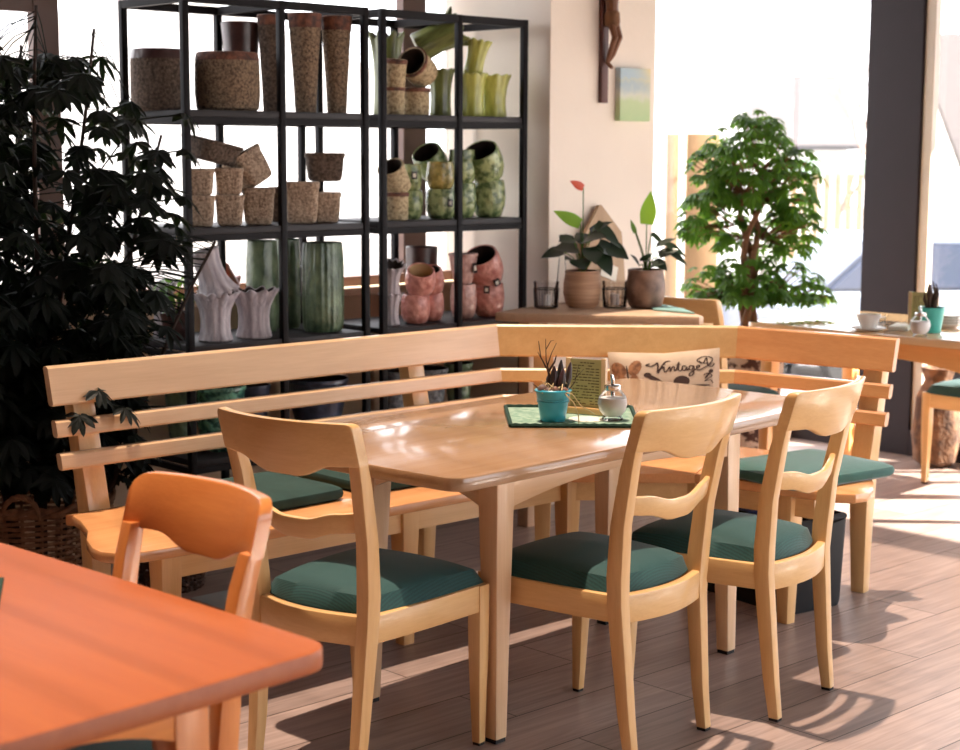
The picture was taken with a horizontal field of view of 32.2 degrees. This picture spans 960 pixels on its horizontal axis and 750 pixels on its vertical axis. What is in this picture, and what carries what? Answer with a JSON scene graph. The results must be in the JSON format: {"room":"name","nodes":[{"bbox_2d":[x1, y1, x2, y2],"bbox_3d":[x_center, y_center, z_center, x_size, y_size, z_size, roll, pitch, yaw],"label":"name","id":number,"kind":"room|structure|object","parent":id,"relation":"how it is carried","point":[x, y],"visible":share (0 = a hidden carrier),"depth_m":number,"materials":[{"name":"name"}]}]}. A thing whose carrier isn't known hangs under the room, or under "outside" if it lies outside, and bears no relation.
{"room":"restaurant","nodes":[
{"label":"restaurant","id":0,"kind":"room"},
{"bbox_2d":[0,289,450,558],"bbox_3d":[-2.557,-0.676,5.137,6.580,2.950,0.150,-7,10,-43],"label":"wall","id":1,"kind":"structure","parent":0,"point":[352,304],"depth_m":6.63,"materials":[{"name":"paint"}]},
{"bbox_2d":[0,0,452,304],"bbox_3d":[-1.282,-1.092,6.256,3.130,1.615,0.080,-7,10,-43],"label":"window","id":2,"kind":"structure","parent":1,"relation":"in","point":[409,140],"depth_m":6.06,"materials":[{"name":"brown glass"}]},
{"bbox_2d":[72,438,959,749],"bbox_3d":[0.664,1.088,3.623,8.900,0.120,6.900,-7,10,-43],"label":"floor","id":3,"kind":"structure","parent":0,"point":[896,643],"depth_m":4.82,"materials":[{"name":"brown wood"}]},
{"bbox_2d":[0,488,115,566],"bbox_3d":[-1.509,0.546,5.602,0.560,0.412,0.562,8,11,44],"label":"wicker basket","id":4,"kind":"object","parent":3,"relation":"on","point":[34,513],"visible":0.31,"depth_m":5.36,"materials":[{"name":"wicker"}]},
{"bbox_2d":[0,5,215,563],"bbox_3d":[-1.440,-0.270,5.346,1.125,2.005,1.219,0,8,0],"label":"plant","id":5,"kind":"object","parent":4,"relation":"in","point":[33,314],"visible":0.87,"depth_m":5.34,"materials":[{"name":"green plant"}]},
{"bbox_2d":[0,543,322,749],"bbox_3d":[-1.024,0.758,2.767,1.436,0.750,0.856,7,10,43],"label":"dining table","id":6,"kind":"object","parent":3,"relation":"on","point":[87,656],"visible":1,"depth_m":2.50,"materials":[{"name":"brown wood"}]},
{"bbox_2d":[64,471,271,749],"bbox_3d":[-0.670,0.664,2.942,0.405,0.892,0.573,8,11,44],"label":"dining chair","id":7,"kind":"object","parent":3,"relation":"on","point":[217,519],"visible":0.43,"depth_m":3.05,"materials":[{"name":"brown wood"}]},
{"bbox_2d":[137,562,205,592],"bbox_3d":[-1.080,0.620,5.756,0.312,0.228,0.310,7,10,40],"label":"wicker basket","id":8,"kind":"object","parent":3,"relation":"on","point":[190,583],"visible":0.11,"depth_m":5.68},
{"bbox_2d":[118,0,370,478],"bbox_3d":[-0.866,-0.358,6.254,0.825,2.035,0.420,-7,10,-43],"label":"shelf unit","id":9,"kind":"object","parent":3,"relation":"on","point":[200,462],"visible":0.44,"depth_m":6.06,"materials":[{"name":"metal"}]},
{"bbox_2d":[130,48,180,110],"bbox_3d":[-1.150,-1.059,5.971,0.210,0.218,0.210,-7,10,-43],"label":"planter","id":10,"kind":"object","parent":9,"relation":"on","point":[154,72],"visible":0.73,"depth_m":5.88,"materials":[{"name":"ceramic"}]},
{"bbox_2d":[165,391,196,453],"bbox_3d":[-1.092,0.164,6.083,0.125,0.243,0.125,-7,10,-43],"label":"vase","id":11,"kind":"object","parent":9,"relation":"on","point":[175,429],"visible":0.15,"depth_m":6.04,"materials":[{"name":"green ceramic"}]},
{"bbox_2d":[192,195,215,226],"bbox_3d":[-1.003,-0.589,5.967,0.106,0.111,0.106,-1,8,-7],"label":"round pot","id":12,"kind":"object","parent":9,"relation":"on","point":[205,204],"visible":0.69,"depth_m":5.92,"materials":[{"name":"stone"}]},
{"bbox_2d":[192,168,214,194],"bbox_3d":[-1.002,-0.692,5.953,0.104,0.095,0.104,-1,8,-7],"label":"square pot","id":13,"kind":"object","parent":12,"relation":"on","point":[202,180],"visible":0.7,"depth_m":5.91,"materials":[{"name":"stone"}]},
{"bbox_2d":[194,290,240,341],"bbox_3d":[-0.964,-0.216,6.056,0.187,0.181,0.189,-7,10,-43],"label":"vase","id":14,"kind":"object","parent":9,"relation":"on","point":[215,314],"visible":0.86,"depth_m":6.01,"materials":[{"name":"grey ceramic"}]},
{"bbox_2d":[193,245,239,302],"bbox_3d":[-0.959,-0.367,6.030,0.168,0.206,0.176,4,9,28],"label":"vase","id":15,"kind":"object","parent":14,"relation":"on","point":[213,278],"visible":0.88,"depth_m":5.98,"materials":[{"name":"grey ceramic"}]},
{"bbox_2d":[197,385,245,451],"bbox_3d":[-0.965,0.156,6.147,0.204,0.243,0.204,-7,10,-43],"label":"vase","id":16,"kind":"object","parent":9,"relation":"on","point":[212,425],"visible":0.44,"depth_m":6.07,"materials":[{"name":"teal ceramic"}]},
{"bbox_2d":[194,51,259,110],"bbox_3d":[-0.916,-1.063,6.032,0.236,0.211,0.236,-7,10,-43],"label":"planter","id":17,"kind":"object","parent":9,"relation":"on","point":[224,80],"visible":0.94,"depth_m":5.93,"materials":[{"name":"brown stone"}]},
{"bbox_2d":[215,195,244,225],"bbox_3d":[-0.911,-0.600,6.053,0.108,0.111,0.108,-1,8,-7],"label":"square pot","id":18,"kind":"object","parent":9,"relation":"on","point":[229,208],"visible":0.94,"depth_m":6.01,"materials":[{"name":"stone"}]},
{"bbox_2d":[214,168,243,194],"bbox_3d":[-0.911,-0.704,6.039,0.106,0.097,0.106,-1,8,-7],"label":"square pot","id":19,"kind":"object","parent":18,"relation":"on","point":[229,181],"visible":0.98,"depth_m":5.99,"materials":[{"name":"stone"}]},
{"bbox_2d":[191,135,243,166],"bbox_3d":[-0.974,-0.820,6.048,0.193,0.121,0.193,-7,11,-44],"label":"square pot","id":20,"kind":"object","parent":19,"relation":"on","point":[202,148],"visible":0.82,"depth_m":5.97,"materials":[{"name":"stone"}]},
{"bbox_2d":[220,21,258,52],"bbox_3d":[-0.903,-1.161,6.281,0.150,0.338,0.150,-7,10,-43],"label":"plant pot","id":21,"kind":"object","parent":9,"relation":"on","point":[236,35],"visible":0.45,"depth_m":6.21,"materials":[{"name":"brown ceramic"}]},
{"bbox_2d":[232,286,278,338],"bbox_3d":[-0.838,-0.232,6.166,0.198,0.185,0.200,-7,10,-43],"label":"vase","id":22,"kind":"object","parent":9,"relation":"on","point":[253,305],"visible":0.87,"depth_m":6.12,"materials":[{"name":"grey ceramic"}]},
{"bbox_2d":[241,187,274,224],"bbox_3d":[-0.818,-0.623,6.138,0.123,0.136,0.123,-1,8,-7],"label":"square pot","id":23,"kind":"object","parent":9,"relation":"on","point":[258,209],"visible":0.94,"depth_m":6.08,"materials":[{"name":"stone"}]},
{"bbox_2d":[222,143,271,187],"bbox_3d":[-0.861,-0.765,6.125,0.161,0.176,0.149,-6,10,-38],"label":"square pot","id":24,"kind":"object","parent":23,"relation":"on","point":[257,170],"visible":0.8,"depth_m":6.08,"materials":[{"name":"stone"}]},
{"bbox_2d":[246,239,278,331],"bbox_3d":[-0.837,-0.344,6.388,0.124,0.348,0.124,-7,10,-43],"label":"vase","id":25,"kind":"object","parent":9,"relation":"on","point":[261,254],"visible":0.73,"depth_m":6.33,"materials":[{"name":"green ceramic"}]},
{"bbox_2d":[257,14,276,110],"bbox_3d":[-0.784,-1.167,6.241,0.104,0.363,0.104,-7,10,-43],"label":"vase","id":26,"kind":"object","parent":9,"relation":"on","point":[266,23],"visible":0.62,"depth_m":6.20,"materials":[{"name":"ceramic"}]},
{"bbox_2d":[275,238,300,327],"bbox_3d":[-0.754,-0.360,6.506,0.104,0.348,0.104,-7,10,-43],"label":"vase","id":27,"kind":"object","parent":9,"relation":"on","point":[294,273],"visible":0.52,"depth_m":6.47,"materials":[{"name":"green ceramic"}]},
{"bbox_2d":[287,181,319,223],"bbox_3d":[-0.673,-0.651,6.272,0.137,0.156,0.137,-1,8,-7],"label":"square pot","id":28,"kind":"object","parent":9,"relation":"on","point":[302,196],"visible":0.84,"depth_m":6.21,"materials":[{"name":"stone"}]},
{"bbox_2d":[288,12,321,111],"bbox_3d":[-0.655,-1.168,6.231,0.128,0.368,0.128,-7,10,-43],"label":"vase","id":29,"kind":"object","parent":9,"relation":"on","point":[304,27],"visible":0.98,"depth_m":6.19,"materials":[{"name":"brown stone"}]},
{"bbox_2d":[289,374,348,419],"bbox_3d":[-0.631,0.122,6.467,0.245,0.228,0.245,-7,10,-43],"label":"bowl","id":30,"kind":"object","parent":9,"relation":"on","point":[332,409],"visible":0.45,"depth_m":6.38,"materials":[{"name":"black ceramic"}]},
{"bbox_2d":[301,241,343,331],"bbox_3d":[-0.604,-0.341,6.394,0.164,0.341,0.162,-7,10,-43],"label":"vase","id":31,"kind":"object","parent":9,"relation":"on","point":[322,262],"visible":1,"depth_m":6.33,"materials":[{"name":"green ceramic"}]},
{"bbox_2d":[316,192,340,222],"bbox_3d":[-0.586,-0.642,6.363,0.110,0.115,0.110,-1,8,-7],"label":"square pot","id":32,"kind":"object","parent":9,"relation":"on","point":[328,202],"visible":0.72,"depth_m":6.32,"materials":[{"name":"stone"}]},
{"bbox_2d":[304,153,344,180],"bbox_3d":[-0.594,-0.796,6.362,0.154,0.108,0.154,-1,8,-7],"label":"square pot","id":33,"kind":"object","parent":32,"relation":"on","point":[319,166],"visible":1,"depth_m":6.29,"materials":[{"name":"stone"}]},
{"bbox_2d":[321,15,351,112],"bbox_3d":[-0.543,-1.174,6.296,0.120,0.363,0.120,-7,10,-43],"label":"vase","id":34,"kind":"object","parent":9,"relation":"on","point":[336,30],"visible":0.98,"depth_m":6.26,"materials":[{"name":"brown ceramic"}]},
{"bbox_2d":[217,407,488,749],"bbox_3d":[-0.316,0.511,4.094,0.440,0.892,0.573,6,10,36],"label":"dining chair","id":35,"kind":"object","parent":3,"relation":"on","point":[368,595],"visible":0.93,"depth_m":3.94,"materials":[{"name":"brown wood"}]},
{"bbox_2d":[315,8,527,409],"bbox_3d":[-0.234,-0.435,6.844,0.785,2.035,0.420,-7,10,-43],"label":"shelf unit","id":36,"kind":"object","parent":3,"relation":"on","point":[380,225],"visible":0.42,"depth_m":6.65,"materials":[{"name":"metal"}]},
{"bbox_2d":[369,30,404,113],"bbox_3d":[-0.375,-1.214,6.699,0.145,0.337,0.148,-7,10,-43],"label":"vase","id":37,"kind":"object","parent":36,"relation":"on","point":[394,40],"visible":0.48,"depth_m":6.65,"materials":[{"name":"green ceramic"}]},
{"bbox_2d":[378,292,403,325],"bbox_3d":[-0.354,-0.264,6.628,0.104,0.129,0.105,-7,10,-43],"label":"vase","id":38,"kind":"object","parent":36,"relation":"on","point":[393,301],"visible":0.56,"depth_m":6.60,"materials":[{"name":"grey ceramic"}]},
{"bbox_2d":[378,258,406,295],"bbox_3d":[-0.344,-0.387,6.579,0.112,0.150,0.126,2,8,13],"label":"vase","id":39,"kind":"object","parent":38,"relation":"on","point":[395,268],"visible":0.59,"depth_m":6.58,"materials":[{"name":"grey ceramic"}]},
{"bbox_2d":[387,87,404,113],"bbox_3d":[-0.336,-1.077,6.533,0.086,0.109,0.086,-7,10,-43],"label":"pot","id":40,"kind":"object","parent":36,"relation":"on","point":[395,95],"visible":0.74,"depth_m":6.50,"materials":[{"name":"ceramic"}]},
{"bbox_2d":[387,58,407,86],"bbox_3d":[-0.332,-1.181,6.510,0.098,0.121,0.089,7,10,40],"label":"pot","id":41,"kind":"object","parent":40,"relation":"on","point":[396,68],"visible":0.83,"depth_m":6.48,"materials":[{"name":"ceramic"}]},
{"bbox_2d":[387,192,408,220],"bbox_3d":[-0.334,-0.669,6.592,0.106,0.110,0.106,-7,10,-43],"label":"pot","id":42,"kind":"object","parent":36,"relation":"on","point":[397,202],"visible":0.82,"depth_m":6.55,"materials":[{"name":"ceramic"}]},
{"bbox_2d":[377,158,410,191],"bbox_3d":[-0.337,-0.780,6.562,0.110,0.152,0.151,4,9,28],"label":"pot","id":43,"kind":"object","parent":42,"relation":"on","point":[398,180],"visible":0.73,"depth_m":6.54,"materials":[{"name":"stone"}]},
{"bbox_2d":[401,293,429,323],"bbox_3d":[-0.260,-0.268,6.704,0.120,0.117,0.120,-7,10,-43],"label":"pot","id":44,"kind":"object","parent":36,"relation":"on","point":[415,309],"visible":0.92,"depth_m":6.66,"materials":[{"name":"ceramic"}]},
{"bbox_2d":[405,263,435,296],"bbox_3d":[-0.239,-0.379,6.665,0.124,0.142,0.141,-2,8,-19],"label":"pot","id":45,"kind":"object","parent":44,"relation":"on","point":[416,283],"visible":1,"depth_m":6.64,"materials":[{"name":"ceramic"}]},
{"bbox_2d":[404,87,429,114],"bbox_3d":[-0.255,-1.087,6.609,0.116,0.109,0.116,-7,10,-43],"label":"pot","id":46,"kind":"object","parent":36,"relation":"on","point":[417,99],"visible":0.8,"depth_m":6.56,"materials":[{"name":"stone"}]},
{"bbox_2d":[398,46,437,86],"bbox_3d":[-0.244,-1.220,6.586,0.130,0.159,0.155,5,9,29],"label":"pot","id":47,"kind":"object","parent":46,"relation":"on","point":[421,70],"visible":0.82,"depth_m":6.58,"materials":[{"name":"ceramic"}]},
{"bbox_2d":[406,245,437,292],"bbox_3d":[-0.244,-0.394,6.978,0.135,0.293,0.135,-7,10,-43],"label":"pot","id":48,"kind":"object","parent":36,"relation":"on","point":[418,253],"visible":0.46,"depth_m":6.91,"materials":[{"name":"brown ceramic"}]},
{"bbox_2d":[412,142,447,181],"bbox_3d":[-0.201,-0.876,6.865,0.139,0.169,0.169,5,9,29],"label":"pot","id":49,"kind":"object","parent":36,"relation":"on","point":[430,151],"visible":0.51,"depth_m":6.86,"materials":[{"name":"green ceramic"}]},
{"bbox_2d":[410,6,468,58],"bbox_3d":[-0.159,-1.379,6.732,0.245,0.223,0.175,-2,8,-13],"label":"vase","id":50,"kind":"object","parent":36,"relation":"on","point":[437,39],"visible":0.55,"depth_m":6.69,"materials":[{"name":"green ceramic"}]},
{"bbox_2d":[425,189,453,218],"bbox_3d":[-0.158,-0.695,6.745,0.124,0.121,0.129,-7,10,-43],"label":"pot","id":51,"kind":"object","parent":36,"relation":"on","point":[439,203],"visible":0.92,"depth_m":6.70,"materials":[{"name":"green ceramic"}]},
{"bbox_2d":[426,162,453,188],"bbox_3d":[-0.161,-0.808,6.730,0.116,0.111,0.116,-7,10,-43],"label":"pot","id":52,"kind":"object","parent":51,"relation":"on","point":[439,175],"visible":0.99,"depth_m":6.68,"materials":[{"name":"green ceramic"}]},
{"bbox_2d":[430,67,453,115],"bbox_3d":[-0.161,-1.158,6.814,0.117,0.196,0.118,-7,10,-43],"label":"vase","id":53,"kind":"object","parent":36,"relation":"on","point":[440,88],"visible":0.76,"depth_m":6.78,"materials":[{"name":"green ceramic"}]},
{"bbox_2d":[450,283,476,318],"bbox_3d":[-0.069,-0.308,6.907,0.112,0.143,0.112,-7,10,-43],"label":"pot","id":54,"kind":"object","parent":36,"relation":"on","point":[469,293],"visible":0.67,"depth_m":6.87,"materials":[{"name":"pink ceramic"}]},
{"bbox_2d":[448,252,477,284],"bbox_3d":[-0.069,-0.441,6.887,0.125,0.128,0.128,-7,10,-43],"label":"pot","id":55,"kind":"object","parent":54,"relation":"on","point":[469,259],"visible":0.72,"depth_m":6.85,"materials":[{"name":"pink ceramic"}]},
{"bbox_2d":[451,183,476,217],"bbox_3d":[-0.074,-0.721,6.859,0.120,0.143,0.120,-7,10,-43],"label":"pot","id":56,"kind":"object","parent":36,"relation":"on","point":[469,189],"visible":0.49,"depth_m":6.81,"materials":[{"name":"green ceramic"}]},
{"bbox_2d":[448,149,475,182],"bbox_3d":[-0.074,-0.858,6.841,0.116,0.138,0.116,-7,10,-43],"label":"pot","id":57,"kind":"object","parent":56,"relation":"on","point":[468,155],"visible":0.62,"depth_m":6.80,"materials":[{"name":"green ceramic"}]},
{"bbox_2d":[463,72,487,115],"bbox_3d":[-0.030,-1.146,6.800,0.125,0.178,0.127,-7,10,-43],"label":"vase","id":58,"kind":"object","parent":36,"relation":"on","point":[474,83],"visible":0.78,"depth_m":6.76,"materials":[{"name":"ceramic"}]},
{"bbox_2d":[463,36,492,73],"bbox_3d":[-0.007,-1.299,6.773,0.113,0.162,0.114,-5,9,-33],"label":"vase","id":59,"kind":"object","parent":58,"relation":"on","point":[477,50],"visible":0.98,"depth_m":6.74,"materials":[{"name":"ceramic"}]},
{"bbox_2d":[473,180,505,216],"bbox_3d":[0.037,-0.737,6.935,0.140,0.155,0.140,-7,10,-43],"label":"pot","id":60,"kind":"object","parent":36,"relation":"on","point":[491,196],"visible":0.8,"depth_m":6.88,"materials":[{"name":"green ceramic"}]},
{"bbox_2d":[466,140,503,182],"bbox_3d":[0.017,-0.879,6.881,0.160,0.186,0.186,5,9,33],"label":"pot","id":61,"kind":"object","parent":60,"relation":"on","point":[489,163],"visible":0.86,"depth_m":6.84,"materials":[{"name":"green ceramic"}]},
{"bbox_2d":[475,282,504,316],"bbox_3d":[0.035,-0.318,6.991,0.136,0.141,0.136,-7,10,-43],"label":"pot","id":62,"kind":"object","parent":36,"relation":"on","point":[490,299],"visible":0.74,"depth_m":6.94,"materials":[{"name":"ceramic"}]},
{"bbox_2d":[468,244,503,286],"bbox_3d":[0.016,-0.452,6.939,0.160,0.184,0.185,5,9,33],"label":"pot","id":63,"kind":"object","parent":62,"relation":"on","point":[490,269],"visible":0.83,"depth_m":6.90,"materials":[{"name":"ceramic"}]},
{"bbox_2d":[483,74,510,116],"bbox_3d":[0.053,-1.157,6.892,0.152,0.176,0.154,-7,10,-43],"label":"vase","id":64,"kind":"object","parent":36,"relation":"on","point":[495,89],"visible":0.65,"depth_m":6.84,"materials":[{"name":"ceramic"}]},
{"bbox_2d":[43,324,899,645],"bbox_3d":[0.041,0.344,5.388,2.819,0.880,1.310,-3,8,-21],"label":"bench","id":65,"kind":"object","parent":3,"relation":"on","point":[415,513],"visible":0.57,"depth_m":5.43,"materials":[{"name":"brown wood"}]},
{"bbox_2d":[221,472,343,510],"bbox_3d":[-0.670,0.351,4.986,0.370,0.048,0.400,8,11,44],"label":"seat cushion","id":66,"kind":"object","parent":65,"relation":"on","point":[286,492],"visible":0.53,"depth_m":4.94,"materials":[{"name":"green fabric"}]},
{"bbox_2d":[298,469,414,490],"bbox_3d":[-0.320,0.307,5.326,0.420,0.048,0.380,-7,10,-42],"label":"seat cushion","id":67,"kind":"object","parent":65,"relation":"on","point":[342,480],"visible":0.05,"depth_m":5.17,"materials":[{"name":"green fabric"}]},
{"bbox_2d":[608,348,719,387],"bbox_3d":[0.662,0.084,5.909,0.413,0.354,0.148,0,8,1],"label":"throw pillow","id":68,"kind":"object","parent":65,"relation":"on","point":[694,367],"visible":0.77,"depth_m":5.89,"materials":[{"name":"beige fabric"}]},
{"bbox_2d":[739,449,894,490],"bbox_3d":[1.055,0.301,5.404,0.470,0.048,0.380,-5,9,-35],"label":"seat cushion","id":69,"kind":"object","parent":65,"relation":"on","point":[853,469],"visible":0.64,"depth_m":5.33,"materials":[{"name":"green fabric"}]},
{"bbox_2d":[324,378,785,743],"bbox_3d":[0.222,0.496,4.752,0.806,0.750,1.691,7,10,42],"label":"dining table","id":70,"kind":"object","parent":3,"relation":"on","point":[470,449],"visible":0.59,"depth_m":4.33,"materials":[{"name":"brown wood"}]},
{"bbox_2d":[503,404,635,427],"bbox_3d":[0.259,0.115,4.722,0.382,0.013,0.358,0,8,0],"label":"place mat","id":71,"kind":"object","parent":70,"relation":"on","point":[518,415],"visible":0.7,"depth_m":4.65,"materials":[{"name":"green"}]},
{"bbox_2d":[534,388,571,422],"bbox_3d":[0.204,0.083,4.636,0.105,0.091,0.105,-7,10,-43],"label":"flower pot","id":72,"kind":"object","parent":71,"relation":"on","point":[553,405],"visible":0.9,"depth_m":4.60,"materials":[{"name":"teal ceramic"}]},
{"bbox_2d":[532,339,594,423],"bbox_3d":[0.228,0.019,4.612,0.114,0.235,0.150,-7,10,-43],"label":"arrangement","id":73,"kind":"object","parent":72,"relation":"in","point":[558,380],"visible":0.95,"depth_m":4.62,"materials":[{"name":"plant"}]},
{"bbox_2d":[566,357,607,415],"bbox_3d":[0.305,0.031,4.761,0.126,0.162,0.040,4,9,28],"label":"menu","id":74,"kind":"object","parent":71,"relation":"on","point":[589,384],"visible":0.91,"depth_m":4.75,"materials":[{"name":"paper"}]},
{"bbox_2d":[597,374,627,420],"bbox_3d":[0.371,0.062,4.654,0.085,0.129,0.085,-7,10,-43],"label":"shaker","id":75,"kind":"object","parent":71,"relation":"on","point":[609,406],"visible":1,"depth_m":4.63,"materials":[{"name":"clear glass"}]},
{"bbox_2d":[495,298,703,526],"bbox_3d":[0.564,0.169,6.737,0.890,0.872,0.777,-7,10,-43],"label":"plant ledge","id":76,"kind":"object","parent":3,"relation":"on","point":[627,315],"visible":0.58,"depth_m":6.51,"materials":[{"name":"brown wood"}]},
{"bbox_2d":[563,269,600,307],"bbox_3d":[0.416,-0.352,6.773,0.156,0.151,0.156,-7,10,-43],"label":"plant pot","id":77,"kind":"object","parent":76,"relation":"on","point":[581,289],"visible":0.98,"depth_m":6.71,"materials":[{"name":"brown ceramic"}]},
{"bbox_2d":[541,181,628,275],"bbox_3d":[0.427,-0.592,6.728,0.261,0.387,0.255,-7,10,-43],"label":"anthurium","id":78,"kind":"object","parent":77,"relation":"on","point":[601,254],"visible":0.93,"depth_m":6.72,"materials":[{"name":"green plant"}]},
{"bbox_2d":[583,205,624,299],"bbox_3d":[0.528,-0.525,7.119,0.230,0.404,0.069,-7,10,-43],"label":"board","id":79,"kind":"object","parent":76,"relation":"on","point":[617,279],"visible":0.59,"depth_m":7.13,"materials":[{"name":"beige"}]},
{"bbox_2d":[626,268,664,308],"bbox_3d":[0.672,-0.351,6.745,0.160,0.158,0.160,-7,10,-43],"label":"plant pot","id":80,"kind":"object","parent":76,"relation":"on","point":[645,289],"visible":0.96,"depth_m":6.68,"materials":[{"name":"brown ceramic"}]},
{"bbox_2d":[630,191,686,270],"bbox_3d":[0.714,-0.569,6.687,0.221,0.342,0.132,3,8,20],"label":"anthurium","id":81,"kind":"object","parent":80,"relation":"on","point":[648,209],"visible":0.91,"depth_m":6.71,"materials":[{"name":"green plant"}]},
{"bbox_2d":[478,393,740,749],"bbox_3d":[0.345,0.487,4.293,0.573,0.892,0.440,7,10,40],"label":"dining chair","id":82,"kind":"object","parent":3,"relation":"on","point":[583,576],"visible":0.94,"depth_m":4.16,"materials":[{"name":"brown wood"}]},
{"bbox_2d":[663,296,778,438],"bbox_3d":[0.999,0.086,7.291,0.440,0.892,0.573,8,11,44],"label":"dining chair","id":83,"kind":"object","parent":3,"relation":"on","point":[710,309],"visible":0.15,"depth_m":6.98,"materials":[{"name":"brown wood"}]},
{"bbox_2d":[630,375,865,721],"bbox_3d":[0.740,0.446,4.606,0.573,0.892,0.440,6,9,36],"label":"dining chair","id":84,"kind":"object","parent":3,"relation":"on","point":[745,548],"visible":0.87,"depth_m":4.44,"materials":[{"name":"brown wood"}]},
{"bbox_2d":[727,358,783,448],"bbox_3d":[1.247,0.155,7.806,0.360,0.620,0.358,-7,10,-43],"label":"planter","id":85,"kind":"object","parent":3,"relation":"on","point":[750,439],"visible":0.02,"depth_m":7.67,"materials":[{"name":"brown wicker"}]},
{"bbox_2d":[672,109,838,325],"bbox_3d":[1.271,-0.673,7.696,0.631,1.102,0.606,-6,10,-40],"label":"indoor tree","id":86,"kind":"object","parent":85,"relation":"on","point":[726,183],"visible":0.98,"depth_m":7.62,"materials":[{"name":"green plant"}]},
{"bbox_2d":[707,510,846,613],"bbox_3d":[0.999,0.591,5.628,0.270,0.335,0.529,-5,9,-35],"label":"planter","id":87,"kind":"object","parent":3,"relation":"on","point":[804,594],"visible":0.28,"depth_m":5.51,"materials":[{"name":"plastic"}]},
{"bbox_2d":[749,310,959,455],"bbox_3d":[1.885,0.152,7.358,0.836,0.750,1.196,-7,11,-44],"label":"dining table","id":88,"kind":"object","parent":3,"relation":"on","point":[942,349],"visible":0.41,"depth_m":7.23,"materials":[{"name":"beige wood"}]},
{"bbox_2d":[911,365,959,467],"bbox_3d":[2.205,0.201,8.014,0.234,0.480,0.238,-7,10,-43],"label":"sack","id":89,"kind":"object","parent":3,"relation":"on","point":[945,444],"visible":0.73,"depth_m":7.93,"materials":[{"name":"fabric"}]},
{"bbox_2d":[921,378,959,483],"bbox_3d":[2.362,0.051,7.590,0.573,0.892,0.440,-7,10,-43],"label":"dining chair","id":90,"kind":"object","parent":3,"relation":"on","point":[945,395],"visible":1,"depth_m":7.55,"materials":[{"name":"brown wood"}]},
{"bbox_2d":[445,0,655,504],"bbox_3d":[0.305,-0.964,7.359,0.660,2.950,0.650,-7,10,-43],"label":"wall pier","id":91,"kind":"object","parent":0,"point":[572,136],"visible":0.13,"depth_m":7.05,"materials":[{"name":"beige paint"}]},
{"bbox_2d":[598,0,622,102],"bbox_3d":[0.552,-1.511,6.997,0.380,0.720,0.101,-7,10,-43],"label":"crucifix","id":92,"kind":"object","parent":91,"relation":"attached to","point":[609,15],"visible":1,"depth_m":7.01,"materials":[{"name":"red wood"}]},
{"bbox_2d":[615,68,650,120],"bbox_3d":[0.661,-1.212,7.191,0.196,0.225,0.029,-7,10,-43],"label":"wall picture","id":93,"kind":"object","parent":91,"relation":"attached to","point":[632,85],"visible":1,"depth_m":7.17},
{"bbox_2d":[791,425,959,463],"bbox_3d":[3.920,-0.810,6.317,0.100,2.950,6.700,-7,10,-43],"label":"trim","id":94,"kind":"structure","parent":0,"point":[798,434],"depth_m":8.70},
{"bbox_2d":[911,0,941,427],"bbox_3d":[3.903,-0.762,6.335,0.070,2.650,6.540,-7,10,-43],"label":"window","id":95,"kind":"structure","parent":94,"relation":"attached to","point":[934,7],"depth_m":8.10,"materials":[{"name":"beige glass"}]},
{"bbox_2d":[857,0,926,454],"bbox_3d":[2.060,-1.077,8.249,0.065,2.950,0.310,-7,10,-43],"label":"column","id":96,"kind":"structure","parent":0,"point":[897,33],"depth_m":8.23,"materials":[{"name":"paint"}]},
{"label":"outside","id":97,"kind":"structure","parent":0,"visible":0},
{"bbox_2d":[0,207,959,424],"bbox_3d":[0.845,-1.435,28.333,80.000,0.200,100.000,-7,10,-43],"label":"ground","id":98,"kind":"structure","parent":97,"point":[235,249],"depth_m":35.28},
{"bbox_2d":[0,0,390,238],"bbox_3d":[-8.274,-7.224,45.447,12.254,6.645,6.500,0,8,0],"label":"house","id":99,"kind":"structure","parent":98,"relation":"on","point":[146,29],"depth_m":42.49,"materials":[{"name":"white"}]},
{"bbox_2d":[664,134,678,296],"bbox_3d":[1.052,-0.157,9.261,0.066,2.350,0.050,0,8,0],"label":"panel","id":100,"kind":"object","parent":98,"relation":"on","point":[672,140],"visible":0.44,"depth_m":9.13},
{"bbox_2d":[652,0,749,288],"bbox_3d":[3.177,-5.036,29.591,2.616,6.619,5.500,0,8,0],"label":"house","id":101,"kind":"structure","parent":98,"relation":"on","point":[700,45],"depth_m":27.09,"materials":[{"name":"white"}]},
{"bbox_2d":[683,134,719,324],"bbox_3d":[1.218,-0.157,9.261,0.177,2.350,0.050,0,8,0],"label":"panel","id":102,"kind":"object","parent":98,"relation":"on","point":[702,257],"visible":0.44,"depth_m":9.16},
{"bbox_2d":[743,75,859,239],"bbox_3d":[8.186,-6.018,45.601,3.200,4.338,5.679,0,8,0],"label":"house","id":103,"kind":"structure","parent":98,"relation":"on","point":[816,120],"depth_m":43.87,"materials":[{"name":"white"}]},
{"bbox_2d":[788,159,864,260],"bbox_3d":[4.694,-1.760,21.959,1.300,2.170,0.061,0,8,0],"label":"fence","id":104,"kind":"object","parent":98,"relation":"on","point":[838,167],"visible":0.19,"depth_m":21.85,"materials":[{"name":"grey paint"}]},
{"bbox_2d":[722,230,959,378],"bbox_3d":[4.552,-0.737,17.051,3.884,1.450,1.800,-2,8,-14],"label":"car","id":105,"kind":"object","parent":98,"relation":"on","point":[838,261],"visible":0.18,"depth_m":16.30,"materials":[{"name":"silver metal"}]},
{"bbox_2d":[808,34,938,229],"bbox_3d":[6.314,-3.221,25.869,1.781,4.054,2.929,5,9,31],"label":"bare tree","id":106,"kind":"object","parent":98,"relation":"on","point":[862,145],"visible":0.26,"depth_m":25.40,"materials":[{"name":"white plant"}]},
{"bbox_2d":[933,33,959,234],"bbox_3d":[11.921,-4.554,33.688,6.500,4.638,7.679,0,8,0],"label":"house","id":107,"kind":"structure","parent":98,"relation":"on","point":[946,217],"depth_m":31.84,"materials":[{"name":"white"}]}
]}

